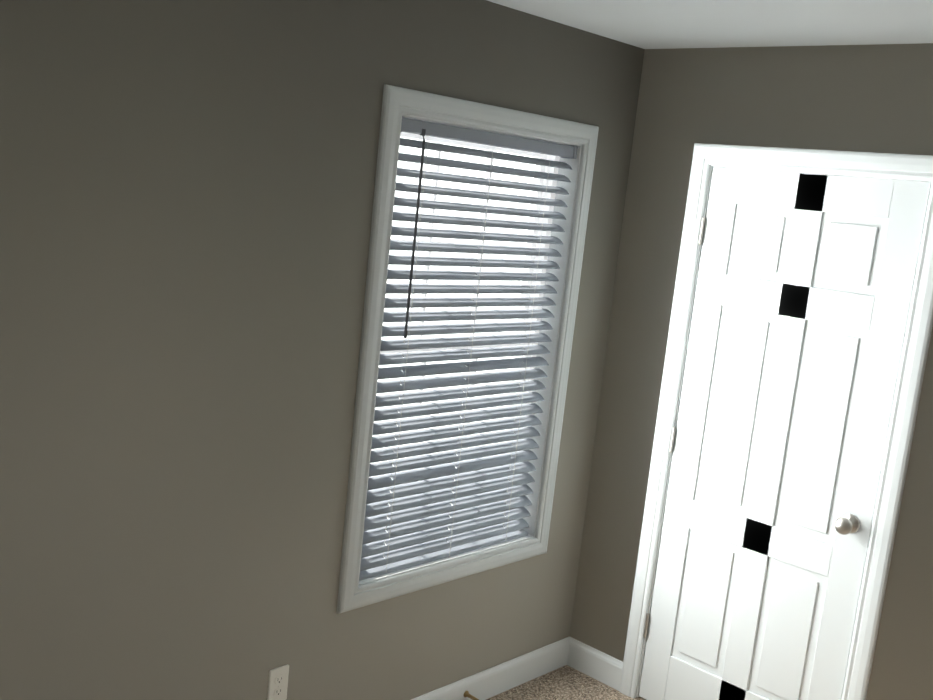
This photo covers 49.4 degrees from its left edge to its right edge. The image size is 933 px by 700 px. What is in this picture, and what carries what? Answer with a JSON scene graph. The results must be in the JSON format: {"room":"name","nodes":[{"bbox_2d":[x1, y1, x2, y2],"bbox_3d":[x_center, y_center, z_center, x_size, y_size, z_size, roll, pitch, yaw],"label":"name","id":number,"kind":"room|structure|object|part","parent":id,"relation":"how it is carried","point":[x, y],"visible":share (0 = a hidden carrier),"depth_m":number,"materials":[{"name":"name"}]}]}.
{"room":"bedroom","nodes":[
{"label":"bedroom","id":0,"kind":"room"},
{"bbox_2d":[0,0,644,699],"bbox_3d":[-0.881,0.147,2.589,0.160,2.440,4.257,14,12,42],"label":"wall","id":1,"kind":"structure","parent":0,"point":[186,196],"depth_m":2.68,"materials":[{"name":"beige paint"}]},
{"bbox_2d":[267,664,288,699],"bbox_3d":[-0.563,1.004,3.035,0.008,0.114,0.070,14,12,42],"label":"electrical outlet","id":2,"kind":"object","parent":1,"relation":"attached to","point":[278,683],"visible":1,"depth_m":3.03,"materials":[{"name":"white plastic"}]},
{"bbox_2d":[371,132,559,557],"bbox_3d":[-0.061,-0.016,3.489,0.082,1.490,0.902,14,12,42],"label":"window","id":3,"kind":"structure","parent":1,"relation":"in","point":[554,170],"depth_m":3.57,"materials":[{"name":"white glass"}]},
{"bbox_2d":[337,84,598,613],"bbox_3d":[-0.001,-0.001,3.433,0.090,1.490,0.902,14,12,42],"label":"window frame","id":4,"kind":"structure","parent":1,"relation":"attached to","point":[557,298],"depth_m":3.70,"materials":[{"name":"white paint"}]},
{"bbox_2d":[359,116,577,580],"bbox_3d":[0.006,0.003,3.426,0.070,1.458,0.858,14,12,42],"label":"window blind","id":5,"kind":"object","parent":4,"relation":"attached to","point":[490,488],"visible":0.9,"depth_m":3.40,"materials":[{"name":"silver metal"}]},
{"bbox_3d":[-0.073,0.706,3.542,0.049,0.025,0.840,14,12,42],"label":"rail","id":6,"kind":"part","parent":5,"relation":"part of","materials":[{"name":"grey plastic"}]},
{"bbox_2d":[411,636,569,699],"bbox_3d":[-0.940,1.305,2.712,0.012,0.115,3.937,14,12,42],"label":"baseboard","id":7,"kind":"structure","parent":1,"relation":"attached to","point":[501,678],"depth_m":3.85,"materials":[{"name":"white paint"}]},
{"bbox_2d":[464,691,478,699],"bbox_3d":[0.028,1.258,3.657,0.084,0.025,0.025,14,12,42],"label":"door stop","id":8,"kind":"object","parent":7,"relation":"attached to","point":[467,694],"visible":1,"depth_m":3.67,"materials":[{"name":"gold metal"}]},
{"bbox_2d":[486,665,645,699],"bbox_3d":[0.530,1.788,1.335,4.470,0.100,4.257,14,12,42],"label":"floor","id":9,"kind":"structure","parent":0,"point":[566,682],"depth_m":3.92,"materials":[{"name":"carpet"}]},
{"bbox_2d":[487,0,932,48],"bbox_3d":[0.796,-0.707,0.940,4.470,0.100,4.257,14,12,42],"label":"ceiling","id":10,"kind":"structure","parent":0,"point":[659,24],"depth_m":3.06,"materials":[{"name":"white paint"}]},
{"bbox_2d":[570,43,932,699],"bbox_3d":[2.076,0.457,2.618,4.470,2.440,0.160,14,12,42],"label":"wall","id":11,"kind":"structure","parent":0,"point":[876,98],"depth_m":3.60,"materials":[{"name":"grey paint"}]},
{"bbox_2d":[567,637,622,690],"bbox_3d":[0.508,1.248,4.042,0.275,0.115,0.012,14,12,42],"label":"baseboard","id":12,"kind":"structure","parent":11,"relation":"attached to","point":[596,664],"depth_m":4.03,"materials":[{"name":"white paint"}]},
{"bbox_2d":[619,143,932,699],"bbox_3d":[1.089,0.375,3.543,0.914,2.107,0.178,14,12,42],"label":"door frame","id":13,"kind":"structure","parent":11,"relation":"attached to","point":[897,449],"depth_m":3.31,"materials":[{"name":"white paint"}]},
{"bbox_2d":[639,167,930,699],"bbox_3d":[1.024,0.411,3.491,0.763,2.018,0.103,14,12,42],"label":"door","id":14,"kind":"structure","parent":11,"relation":"in","point":[803,293],"depth_m":3.46,"materials":[{"name":"white paint"}]},
{"bbox_3d":[0.695,1.048,3.872,0.012,0.100,0.042,14,12,42],"label":"right door hinge","id":15,"kind":"part","parent":14,"relation":"part of","materials":[{"name":"silver metal"}]},
{"bbox_3d":[0.771,0.331,3.759,0.012,0.100,0.042,14,12,42],"label":"right door hinge","id":16,"kind":"part","parent":14,"relation":"part of","materials":[{"name":"silver metal"}]},
{"bbox_3d":[0.852,-0.425,3.639,0.012,0.100,0.042,14,12,42],"label":"right door hinge","id":17,"kind":"part","parent":14,"relation":"part of","materials":[{"name":"silver metal"}]},
{"bbox_3d":[1.227,0.567,3.282,0.064,0.064,0.068,14,12,42],"label":"knob","id":18,"kind":"part","parent":14,"relation":"part of","materials":[{"name":"grey metal"}]}
]}

